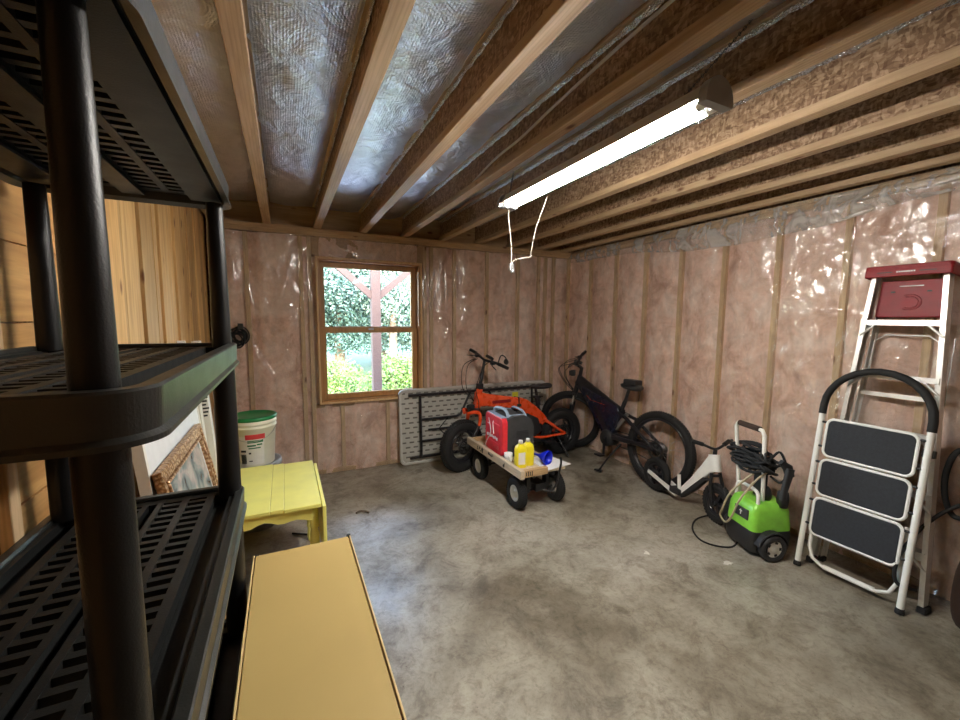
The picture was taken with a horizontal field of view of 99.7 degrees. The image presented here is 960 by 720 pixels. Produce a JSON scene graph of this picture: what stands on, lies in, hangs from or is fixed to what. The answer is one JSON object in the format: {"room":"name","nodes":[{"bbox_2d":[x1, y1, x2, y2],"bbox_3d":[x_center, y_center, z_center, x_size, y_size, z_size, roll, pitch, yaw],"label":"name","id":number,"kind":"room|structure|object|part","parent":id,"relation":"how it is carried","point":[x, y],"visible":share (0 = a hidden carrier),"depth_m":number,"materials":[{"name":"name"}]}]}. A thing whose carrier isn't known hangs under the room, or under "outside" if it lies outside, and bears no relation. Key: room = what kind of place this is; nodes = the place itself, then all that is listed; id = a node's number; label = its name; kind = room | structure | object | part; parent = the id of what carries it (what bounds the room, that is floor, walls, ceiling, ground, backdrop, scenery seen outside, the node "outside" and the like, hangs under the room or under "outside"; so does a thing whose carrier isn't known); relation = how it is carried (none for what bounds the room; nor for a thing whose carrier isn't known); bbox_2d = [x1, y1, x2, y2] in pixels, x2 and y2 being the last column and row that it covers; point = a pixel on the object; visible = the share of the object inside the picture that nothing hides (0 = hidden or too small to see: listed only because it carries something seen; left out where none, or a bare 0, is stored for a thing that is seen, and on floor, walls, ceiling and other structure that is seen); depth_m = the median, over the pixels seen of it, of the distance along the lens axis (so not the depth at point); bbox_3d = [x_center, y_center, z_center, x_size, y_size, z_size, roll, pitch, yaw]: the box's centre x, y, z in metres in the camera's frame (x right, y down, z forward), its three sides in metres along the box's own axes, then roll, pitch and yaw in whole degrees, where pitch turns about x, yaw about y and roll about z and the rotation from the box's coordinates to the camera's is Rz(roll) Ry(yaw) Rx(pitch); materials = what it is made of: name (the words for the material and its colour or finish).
{"room":"garage","nodes":[
{"label":"garage","id":0,"kind":"room"},
{"bbox_2d":[0,180,215,555],"bbox_3d":[-1.207,0.159,1.075,0.155,2.760,5.745,-2,6,-26],"label":"wall","id":1,"kind":"structure","parent":0,"point":[158,253],"depth_m":1.67,"materials":[{"name":"brown wood"}]},
{"bbox_2d":[204,215,572,473],"bbox_3d":[-0.614,-0.169,4.397,4.225,2.760,0.247,-2,6,-26],"label":"wall","id":2,"kind":"structure","parent":0,"point":[471,298],"depth_m":4.13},
{"bbox_2d":[231,323,249,347],"bbox_3d":[-2.108,-0.211,3.545,0.167,0.218,0.078,-2,6,-26],"label":"cable coil","id":3,"kind":"object","parent":2,"relation":"hanging from","point":[243,333],"visible":0.9,"depth_m":3.54,"materials":[{"name":"rubber"}]},
{"bbox_3d":[-1.125,0.423,4.217,1.085,0.040,0.124,-2,6,-26],"label":"sill plate","id":4,"kind":"part","parent":2,"relation":"part of","materials":[{"name":"brown wood"}]},
{"bbox_3d":[-0.625,1.064,4.526,3.825,0.040,0.124,-2,6,-26],"label":"plate","id":5,"kind":"part","parent":2,"relation":"part of","materials":[{"name":"brown wood"}]},
{"bbox_2d":[315,256,422,404],"bbox_3d":[-1.124,-0.296,4.153,1.031,1.408,0.248,-2,6,-26],"label":"window","id":6,"kind":"structure","parent":2,"relation":"in","point":[415,269],"depth_m":4.09,"materials":[{"name":"brown wood"}]},
{"bbox_3d":[-1.131,-0.630,4.139,0.963,0.672,0.035,-2,6,-26],"label":"sash","id":7,"kind":"part","parent":6,"relation":"part of","materials":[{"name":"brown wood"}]},
{"bbox_3d":[-1.118,0.020,4.168,0.963,0.708,0.035,-2,6,-26],"label":"sash","id":8,"kind":"part","parent":6,"relation":"part of","materials":[{"name":"brown wood"}]},
{"bbox_3d":[-0.610,-1.236,4.297,3.825,0.074,0.138,-2,6,-26],"label":"plate","id":9,"kind":"part","parent":2,"relation":"part of","materials":[{"name":"brown wood"}]},
{"bbox_2d":[151,0,959,252],"bbox_3d":[0.589,-1.154,1.810,4.225,0.269,5.745,-2,6,-26],"label":"ceiling","id":10,"kind":"structure","parent":0,"point":[382,117],"depth_m":1.81,"materials":[{"name":"wood"}]},
{"bbox_2d":[473,0,674,180],"bbox_3d":[0.643,-1.063,1.208,0.013,0.163,3.401,-2,6,-26],"label":"cable","id":11,"kind":"object","parent":10,"relation":"attached to","point":[669,2],"visible":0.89,"depth_m":1.62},
{"bbox_2d":[497,19,752,272],"bbox_3d":[0.479,-0.737,1.783,0.222,0.563,1.376,-2,6,-26],"label":"fluorescent light","id":12,"kind":"object","parent":10,"relation":"hanging from","point":[715,94],"visible":1,"depth_m":1.45,"materials":[{"name":"white"}]},
{"bbox_3d":[0.157,-0.909,2.322,0.120,0.080,0.028,-2,6,-26],"label":"plate","id":13,"kind":"part","parent":12,"relation":"part of","materials":[{"name":"white metal"}]},
{"bbox_3d":[0.283,-0.736,2.343,0.232,0.352,0.090,3,6,23],"label":"power cord","id":14,"kind":"part","parent":12,"relation":"part of","materials":[{"name":"white plastic"}]},
{"bbox_3d":[0.701,-0.793,1.200,0.120,0.080,0.028,-2,6,-26],"label":"plate","id":15,"kind":"part","parent":12,"relation":"part of","materials":[{"name":"white metal"}]},
{"bbox_3d":[0.704,-0.894,1.220,0.012,0.136,0.203,-3,7,-34],"label":"hanging chain","id":16,"kind":"part","parent":12,"relation":"part of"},
{"bbox_2d":[244,445,959,719],"bbox_3d":[0.568,1.398,2.072,4.225,0.120,5.760,-2,6,-26],"label":"floor","id":17,"kind":"structure","parent":0,"point":[484,607],"depth_m":2.16,"materials":[{"name":"concrete"}]},
{"bbox_2d":[0,0,246,719],"bbox_3d":[-0.716,0.509,0.754,0.438,1.893,0.898,-2,6,-26],"label":"shelving unit","id":18,"kind":"object","parent":17,"relation":"on","point":[115,605],"visible":0.98,"depth_m":0.57,"materials":[{"name":"plastic"}]},
{"bbox_3d":[-1.040,-0.217,0.963,0.047,0.388,0.047,-2,6,-26],"label":"post","id":19,"kind":"part","parent":18,"relation":"part of","materials":[{"name":"black plastic"}]},
{"bbox_3d":[-1.044,0.208,1.006,0.057,0.383,0.057,-2,6,-26],"label":"post","id":20,"kind":"part","parent":18,"relation":"part of","materials":[{"name":"black plastic"}]},
{"bbox_3d":[-0.397,-0.156,0.401,0.041,0.388,0.041,-2,6,-26],"label":"post","id":21,"kind":"part","parent":18,"relation":"part of","materials":[{"name":"black plastic"}]},
{"bbox_3d":[-0.713,0.023,0.706,0.386,0.034,0.846,-2,6,-26],"label":"slotted panel","id":22,"kind":"part","parent":18,"relation":"part of","materials":[{"name":"plastic"}]},
{"bbox_3d":[-0.710,-0.406,0.663,0.386,0.034,0.846,-2,6,-26],"label":"slotted panel","id":23,"kind":"part","parent":18,"relation":"part of","materials":[{"name":"plastic"}]},
{"bbox_3d":[-0.400,0.269,0.443,0.050,0.383,0.050,-2,6,-26],"label":"post","id":24,"kind":"part","parent":18,"relation":"part of","materials":[{"name":"black plastic"}]},
{"bbox_3d":[-0.716,0.446,0.748,0.386,0.034,0.846,-2,6,-26],"label":"slotted panel","id":25,"kind":"part","parent":18,"relation":"part of","materials":[{"name":"plastic"}]},
{"bbox_3d":[-0.722,-0.230,1.116,0.047,0.388,0.047,-2,6,-26],"label":"post","id":26,"kind":"part","parent":18,"relation":"part of","materials":[{"name":"black plastic"}]},
{"bbox_3d":[-0.719,0.871,0.790,0.386,0.034,0.846,-2,6,-26],"label":"slotted panel","id":27,"kind":"part","parent":18,"relation":"part of","materials":[{"name":"plastic"}]},
{"bbox_3d":[-0.725,0.195,1.159,0.057,0.383,0.057,-2,6,-26],"label":"post","id":28,"kind":"part","parent":18,"relation":"part of","materials":[{"name":"black plastic"}]},
{"bbox_3d":[-0.728,0.619,1.201,0.056,0.385,0.056,-2,6,-26],"label":"post","id":29,"kind":"part","parent":18,"relation":"part of","materials":[{"name":"black plastic"}]},
{"bbox_2d":[198,403,207,444],"bbox_3d":[-1.619,0.649,2.395,0.129,1.279,0.062,-2,6,-26],"label":"board","id":30,"kind":"object","parent":17,"relation":"on","point":[200,410],"visible":0.02,"depth_m":2.35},
{"bbox_2d":[191,340,217,476],"bbox_3d":[-1.630,0.581,2.472,0.137,1.399,0.062,-2,6,-26],"label":"board","id":31,"kind":"object","parent":17,"relation":"on","point":[206,407],"visible":0.38,"depth_m":2.43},
{"bbox_2d":[240,453,281,532],"bbox_3d":[-1.661,0.982,3.012,0.360,0.490,0.360,-2,6,-26],"label":"plastic bucket","id":32,"kind":"object","parent":17,"relation":"on","point":[278,458],"visible":0.16,"depth_m":2.94,"materials":[{"name":"white plastic"}]},
{"bbox_2d":[237,410,276,467],"bbox_3d":[-1.659,0.573,2.971,0.316,0.357,0.316,-2,6,-26],"label":"plastic bucket","id":33,"kind":"object","parent":32,"relation":"on","point":[256,428],"visible":0.87,"depth_m":2.87,"materials":[{"name":"plastic"}]},
{"bbox_3d":[-1.657,0.408,2.955,0.316,0.027,0.316,-2,6,-26],"label":"lid","id":34,"kind":"part","parent":33,"relation":"part of","materials":[{"name":"green plastic"}]},
{"bbox_2d":[241,460,326,544],"bbox_3d":[-1.254,1.016,2.401,0.587,0.550,0.794,-2,6,-26],"label":"side table","id":35,"kind":"object","parent":17,"relation":"on","point":[277,494],"visible":0.53,"depth_m":2.27,"materials":[{"name":"yellow paint"}]},
{"bbox_3d":[-1.181,0.988,2.794,0.052,0.529,0.052,-2,6,-26],"label":"leg","id":36,"kind":"part","parent":35,"relation":"part of","materials":[{"name":"yellow paint"}]},
{"bbox_3d":[-0.901,1.047,2.216,0.052,0.529,0.052,-2,6,-26],"label":"leg","id":37,"kind":"part","parent":35,"relation":"part of","materials":[{"name":"yellow paint"}]},
{"bbox_2d":[292,532,306,534],"bbox_3d":[-1.242,1.236,2.874,0.189,0.014,0.014,1,6,6],"label":"metal rod","id":38,"kind":"object","parent":17,"relation":"on","point":[294,533],"visible":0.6,"depth_m":2.87,"materials":[{"name":"black metal"}]},
{"bbox_2d":[232,534,406,719],"bbox_3d":[-0.405,1.058,1.014,0.309,0.753,0.973,-2,6,-26],"label":"cabinet","id":39,"kind":"object","parent":17,"relation":"on","point":[313,648],"visible":1,"depth_m":0.98,"materials":[{"name":"beige wood"}]},
{"bbox_2d":[398,380,545,464],"bbox_3d":[-0.012,0.679,4.608,1.830,0.801,0.119,-2,6,-26],"label":"folding table","id":40,"kind":"object","parent":17,"relation":"on","point":[424,414],"visible":0.45,"depth_m":4.38,"materials":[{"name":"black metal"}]},
{"bbox_3d":[-0.003,1.003,4.617,1.630,0.028,0.032,-2,3,-26],"label":"rail","id":41,"kind":"part","parent":40,"relation":"part of","materials":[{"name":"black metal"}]},
{"bbox_3d":[-0.365,0.686,4.405,0.605,0.656,0.027,-2,3,-26],"label":"leg frame","id":42,"kind":"part","parent":40,"relation":"part of","materials":[{"name":"black metal"}]},
{"bbox_3d":[-0.013,0.344,4.583,1.630,0.028,0.032,-2,3,-26],"label":"rail","id":43,"kind":"part","parent":40,"relation":"part of","materials":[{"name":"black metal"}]},
{"bbox_3d":[0.367,0.656,4.757,0.605,0.656,0.027,-2,3,-26],"label":"leg frame","id":44,"kind":"part","parent":40,"relation":"part of","materials":[{"name":"black metal"}]},
{"bbox_2d":[439,348,579,471],"bbox_3d":[0.360,0.494,4.424,1.776,1.225,0.556,-2,6,-21],"label":"bike","id":45,"kind":"object","parent":17,"relation":"on","point":[544,426],"visible":0.96,"depth_m":4.29,"materials":[{"name":"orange metal"}]},
{"bbox_3d":[-0.193,0.758,4.208,0.169,0.217,0.043,-5,8,-45],"label":"fork leg","id":46,"kind":"part","parent":45,"relation":"part of","materials":[{"name":"black metal"}]},
{"bbox_3d":[-0.067,0.769,4.072,0.168,0.217,0.042,-4,7,-40],"label":"fork leg","id":47,"kind":"part","parent":45,"relation":"part of","materials":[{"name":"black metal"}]},
{"bbox_3d":[0.019,0.157,4.222,0.112,0.310,0.050,-5,8,-42],"label":"stem","id":48,"kind":"part","parent":45,"relation":"part of","materials":[{"name":"black metal"}]},
{"bbox_3d":[0.230,0.439,4.283,0.224,0.032,0.003,-2,3,-26],"label":"frame panel","id":49,"kind":"part","parent":45,"relation":"part of","materials":[{"name":"red plastic"}]},
{"bbox_2d":[498,355,508,364],"bbox_3d":[0.232,-0.003,4.095,0.146,0.098,0.030,5,8,41],"label":"mirror","id":50,"kind":"object","parent":45,"relation":"on","point":[506,361],"depth_m":4.07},
{"bbox_3d":[0.670,0.597,4.551,0.129,0.561,0.058,-2,3,-26],"label":"seat post","id":51,"kind":"part","parent":45,"relation":"part of","materials":[{"name":"black metal"}]},
{"bbox_2d":[467,435,565,509],"bbox_3d":[0.302,0.962,3.704,0.464,0.428,1.044,-2,6,-26],"label":"wagon","id":52,"kind":"object","parent":17,"relation":"on","point":[524,480],"visible":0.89,"depth_m":3.36,"materials":[{"name":"brown wood"}]},
{"bbox_3d":[0.106,0.794,4.130,0.410,0.057,0.040,-2,6,-26],"label":"rail","id":53,"kind":"part","parent":52,"relation":"part of","materials":[{"name":"brown wood"}]},
{"bbox_3d":[0.109,0.851,3.607,0.038,0.067,1.030,-2,6,-26],"label":"rail","id":54,"kind":"part","parent":52,"relation":"part of","materials":[{"name":"brown wood"}]},
{"bbox_2d":[504,452,512,461],"bbox_3d":[0.249,0.833,3.456,0.072,0.075,0.099,-2,6,-26],"label":"mug","id":55,"kind":"object","parent":52,"relation":"on","point":[507,455],"visible":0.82,"depth_m":3.44,"materials":[{"name":"ceramic"}]},
{"bbox_2d":[485,406,533,456],"bbox_3d":[0.261,0.629,3.723,0.322,0.406,0.375,-2,6,-23],"label":"portable generator","id":56,"kind":"object","parent":52,"relation":"on","point":[505,426],"visible":0.98,"depth_m":3.58,"materials":[{"name":"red plastic"}]},
{"bbox_3d":[0.120,0.675,3.671,0.006,0.232,0.280,-2,6,-23],"label":"raised panel","id":57,"kind":"part","parent":56,"relation":"part of","materials":[{"name":"red plastic"}]},
{"bbox_3d":[0.147,0.661,3.681,0.055,0.344,0.370,-2,6,-23],"label":"panel","id":58,"kind":"part","parent":56,"relation":"part of","materials":[{"name":"red plastic"}]},
{"bbox_3d":[0.249,0.471,3.705,0.262,0.088,0.307,-2,6,-23],"label":"carry handle","id":59,"kind":"part","parent":56,"relation":"part of","materials":[{"name":"grey plastic"}]},
{"bbox_2d":[514,440,526,467],"bbox_3d":[0.333,0.770,3.333,0.092,0.226,0.064,-1,6,-18],"label":"bottle","id":60,"kind":"object","parent":52,"relation":"on","point":[520,451],"visible":0.94,"depth_m":3.31,"materials":[{"name":"yellow plastic"}]},
{"bbox_2d":[523,438,533,465],"bbox_3d":[0.401,0.765,3.388,0.092,0.226,0.064,-1,6,-12],"label":"bottle","id":61,"kind":"object","parent":52,"relation":"on","point":[529,446],"visible":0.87,"depth_m":3.36,"materials":[{"name":"yellow plastic"}]},
{"bbox_3d":[0.440,0.887,3.217,0.216,0.057,0.038,-2,6,-26],"label":"rail","id":62,"kind":"part","parent":52,"relation":"part of","materials":[{"name":"brown wood"}]},
{"bbox_2d":[534,456,569,470],"bbox_3d":[0.567,0.869,3.452,0.273,0.006,0.295,-3,7,-34],"label":"sheet","id":63,"kind":"object","parent":52,"relation":"on","point":[555,463],"visible":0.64,"depth_m":3.41,"materials":[{"name":"paper"}]},
{"bbox_2d":[534,450,552,464],"bbox_3d":[0.513,0.812,3.440,0.170,0.124,0.124,6,8,44],"label":"funnel","id":64,"kind":"object","parent":63,"relation":"on","point":[546,457],"visible":0.89,"depth_m":3.42,"materials":[{"name":"plastic"}]},
{"bbox_3d":[0.578,0.935,3.306,0.179,0.290,0.047,1,6,4],"label":"pull handle","id":65,"kind":"part","parent":52,"relation":"part of","materials":[{"name":"black metal"}]},
{"bbox_2d":[542,350,696,490],"bbox_3d":[1.366,0.542,4.214,0.522,1.184,1.886,-2,6,-25],"label":"mountain bike","id":66,"kind":"object","parent":17,"relation":"on","point":[608,416],"visible":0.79,"depth_m":4.09,"materials":[{"name":"metal"}]},
{"bbox_3d":[1.119,0.296,4.734,0.111,0.261,0.162,0,6,-7],"label":"fork crown","id":67,"kind":"part","parent":66,"relation":"part of","materials":[{"name":"black metal"}]},
{"bbox_3d":[1.149,0.112,4.659,0.081,0.146,0.055,2,6,19],"label":"stem","id":68,"kind":"part","parent":66,"relation":"part of","materials":[{"name":"black metal"}]},
{"bbox_3d":[1.363,0.814,4.256,0.130,0.170,0.170,1,5,-28],"label":"motor","id":69,"kind":"part","parent":66,"relation":"part of","materials":[{"name":"black metal"}]},
{"bbox_3d":[1.473,0.372,4.070,0.031,0.188,0.080,1,5,-28],"label":"seat post","id":70,"kind":"part","parent":66,"relation":"part of","materials":[{"name":"black metal"}]},
{"bbox_3d":[1.551,0.854,4.019,0.017,0.227,0.600,1,5,-28],"label":"chain","id":71,"kind":"part","parent":66,"relation":"part of","materials":[{"name":"black metal"}]},
{"bbox_2d":[643,439,732,524],"bbox_3d":[1.729,0.908,3.382,0.349,0.619,0.903,-3,7,-32],"label":"bike","id":72,"kind":"object","parent":17,"relation":"on","point":[662,474],"visible":0.86,"depth_m":3.20,"materials":[{"name":"metal"}]},
{"bbox_3d":[1.691,1.042,3.438,0.027,0.139,0.049,4,4,-20],"label":"seat post","id":73,"kind":"part","parent":72,"relation":"part of","materials":[{"name":"white metal"}]},
{"bbox_3d":[1.710,0.927,3.407,0.114,0.459,0.670,4,4,-20],"label":"frame","id":74,"kind":"part","parent":72,"relation":"part of","materials":[{"name":"white paint"}]},
{"bbox_2d":[692,515,737,547],"bbox_3d":[1.705,1.203,2.970,0.280,0.104,0.474,2,6,19],"label":"power cord","id":75,"kind":"object","parent":17,"relation":"on","point":[736,543],"visible":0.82,"depth_m":2.80,"materials":[{"name":"rubber"}]},
{"bbox_2d":[719,420,794,561],"bbox_3d":[1.863,0.853,2.741,0.335,0.851,0.444,0,6,-6],"label":"washer","id":76,"kind":"object","parent":17,"relation":"on","point":[758,520],"visible":1,"depth_m":2.64,"materials":[{"name":"green plastic"}]},
{"bbox_3d":[1.753,1.016,2.714,0.012,0.070,0.120,0,6,-6],"label":"control panel","id":77,"kind":"part","parent":76,"relation":"part of","materials":[{"name":"grey plastic"}]},
{"bbox_3d":[1.805,0.902,2.730,0.029,0.136,0.212,0,6,-6],"label":"lift handle","id":78,"kind":"part","parent":76,"relation":"part of","materials":[{"name":"white plastic"}]},
{"bbox_3d":[1.839,0.689,2.756,0.065,0.516,0.274,0,6,-6],"label":"handle frame","id":79,"kind":"part","parent":76,"relation":"part of","materials":[{"name":"white metal"}]},
{"bbox_2d":[793,369,938,615],"bbox_3d":[2.201,0.686,2.330,0.221,1.274,0.521,-2,6,-26],"label":"step stool","id":80,"kind":"object","parent":17,"relation":"on","point":[887,450],"visible":1,"depth_m":2.29,"materials":[{"name":"white paint"}]},
{"bbox_3d":[2.174,1.083,2.361,0.028,0.414,0.425,7,2,-26],"label":"frame","id":81,"kind":"part","parent":80,"relation":"part of","materials":[{"name":"white paint"}]},
{"bbox_2d":[806,260,959,614],"bbox_3d":[2.372,0.395,2.346,0.345,1.867,0.544,-2,6,-26],"label":"stepladder","id":82,"kind":"object","parent":17,"relation":"on","point":[919,298],"visible":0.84,"depth_m":2.24,"materials":[{"name":"metal"}]},
{"bbox_3d":[2.257,0.372,2.509,0.065,1.810,0.126,5,3,-26],"label":"rail","id":83,"kind":"part","parent":82,"relation":"part of","materials":[{"name":"metal"}]},
{"bbox_3d":[2.332,0.399,2.524,0.040,1.770,0.118,5,3,-26],"label":"rail","id":84,"kind":"part","parent":82,"relation":"part of","materials":[{"name":"metal"}]},
{"bbox_2d":[875,278,943,317],"bbox_3d":[2.457,-0.349,2.311,0.042,0.215,0.286,-2,6,-26],"label":"tray","id":85,"kind":"object","parent":82,"relation":"on","point":[919,298],"depth_m":2.31,"materials":[{"name":"red plastic"}]},
{"bbox_3d":[2.429,0.408,2.156,0.065,1.810,0.126,5,3,-26],"label":"rail","id":86,"kind":"part","parent":82,"relation":"part of","materials":[{"name":"metal"}]},
{"bbox_2d":[950,561,959,628],"bbox_3d":[2.526,1.065,1.972,0.220,0.589,0.275,-2,6,-26],"label":"wheel","id":87,"kind":"object","parent":17,"relation":"on","point":[955,591],"visible":1,"depth_m":2.05,"materials":[{"name":"rubber"}]},
{"bbox_3d":[-1.224,1.084,1.681,0.250,0.558,0.575,-2,6,-26],"label":"storage chest","id":88,"kind":"object","parent":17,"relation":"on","visible":0},
{"bbox_2d":[132,341,200,496],"bbox_3d":[-1.357,0.337,1.799,0.114,0.800,0.940,-2,6,-26],"label":"canvas","id":89,"kind":"object","parent":88,"relation":"on","point":[147,458],"visible":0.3,"depth_m":1.46},
{"bbox_2d":[151,423,217,493],"bbox_3d":[-1.243,0.573,1.772,0.114,0.436,0.750,-2,6,-26],"label":"framed picture","id":90,"kind":"object","parent":88,"relation":"on","point":[189,465],"visible":0.54,"depth_m":1.77,"materials":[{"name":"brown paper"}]},
{"bbox_2d":[566,162,959,600],"bbox_3d":[2.345,0.013,2.783,0.287,2.760,5.745,-2,6,-26],"label":"wall","id":91,"kind":"structure","parent":0,"point":[750,316],"depth_m":3.02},
{"bbox_3d":[2.384,1.252,2.854,0.126,0.040,5.510,-2,6,-26],"label":"plate","id":92,"kind":"part","parent":91,"relation":"part of","materials":[{"name":"grey concrete"}]},
{"bbox_3d":[2.402,-1.048,2.625,0.138,0.074,5.510,-2,6,-26],"label":"plate","id":93,"kind":"part","parent":91,"relation":"part of","materials":[{"name":"brown wood"}]},
{"bbox_2d":[892,448,959,591],"bbox_3d":[2.413,0.829,2.103,0.386,0.789,0.135,3,6,28],"label":"hose","id":94,"kind":"object","parent":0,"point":[950,460],"visible":0.94,"depth_m":2.12,"materials":[{"name":"rubber"}]},
{"label":"outside","id":95,"kind":"structure","parent":0,"visible":0},
{"bbox_2d":[327,338,411,389],"bbox_3d":[-8.487,-0.525,23.377,55.000,0.050,40.640,-2,6,-26],"label":"ground","id":96,"kind":"structure","parent":95,"point":[364,360],"depth_m":18.70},
{"bbox_2d":[324,267,368,324],"bbox_3d":[-5.291,-3.061,11.603,4.109,7.489,4.477,4,7,31],"label":"leafy tree","id":97,"kind":"object","parent":96,"relation":"on","point":[327,276],"visible":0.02,"depth_m":11.64,"materials":[{"name":"green plant"}]},
{"bbox_2d":[327,354,370,393],"bbox_3d":[-2.936,0.416,7.916,1.525,1.277,1.272,0,6,-7],"label":"bush","id":98,"kind":"object","parent":96,"relation":"on","point":[339,376],"visible":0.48,"depth_m":7.82,"materials":[{"name":"green plant"}]},
{"bbox_2d":[324,269,401,367],"bbox_3d":[-4.730,-3.870,13.524,4.202,8.741,4.345,6,8,43],"label":"conifer tree","id":99,"kind":"object","parent":96,"relation":"on","point":[338,340],"visible":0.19,"depth_m":13.18,"materials":[{"name":"green plant"}]},
{"bbox_2d":[328,271,410,360],"bbox_3d":[-4.279,-5.336,17.400,5.252,10.927,5.431,1,6,9],"label":"conifer tree","id":100,"kind":"object","parent":96,"relation":"on","point":[383,352],"visible":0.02,"depth_m":17.65,"materials":[{"name":"green plant"}]},
{"bbox_2d":[335,268,409,390],"bbox_3d":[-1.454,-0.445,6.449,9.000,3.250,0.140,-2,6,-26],"label":"porch post","id":101,"kind":"object","parent":96,"relation":"on","point":[375,294],"visible":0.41,"depth_m":6.29,"materials":[{"name":"white wood"}]},
{"bbox_3d":[-1.635,-0.338,6.372,0.140,3.050,0.140,-2,6,-26],"label":"post","id":102,"kind":"part","parent":101,"relation":"part of","materials":[{"name":"white wood"}]},
{"bbox_2d":[356,270,410,368],"bbox_3d":[-2.742,-2.823,12.943,4.051,6.776,3.718,1,6,8],"label":"leafy tree","id":103,"kind":"object","parent":96,"relation":"on","point":[402,290],"visible":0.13,"depth_m":12.40,"materials":[{"name":"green plant"}]},
{"bbox_2d":[364,351,411,390],"bbox_3d":[-1.704,0.401,8.645,1.606,1.183,1.134,-2,6,-26],"label":"bush","id":104,"kind":"object","parent":96,"relation":"on","point":[398,377],"visible":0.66,"depth_m":8.46,"materials":[{"name":"green plant"}]},
{"bbox_3d":[-1.692,0.623,8.521,0.148,0.766,0.449,5,7,38],"label":"stem","id":105,"kind":"part","parent":104,"relation":"part of","materials":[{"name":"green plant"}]},
{"bbox_2d":[382,299,411,353],"bbox_3d":[-1.701,-3.577,14.414,3.983,8.013,3.851,2,6,11],"label":"conifer tree","id":106,"kind":"object","parent":96,"relation":"on","point":[405,344],"visible":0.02,"depth_m":14.01,"materials":[{"name":"green plant"}]}
]}

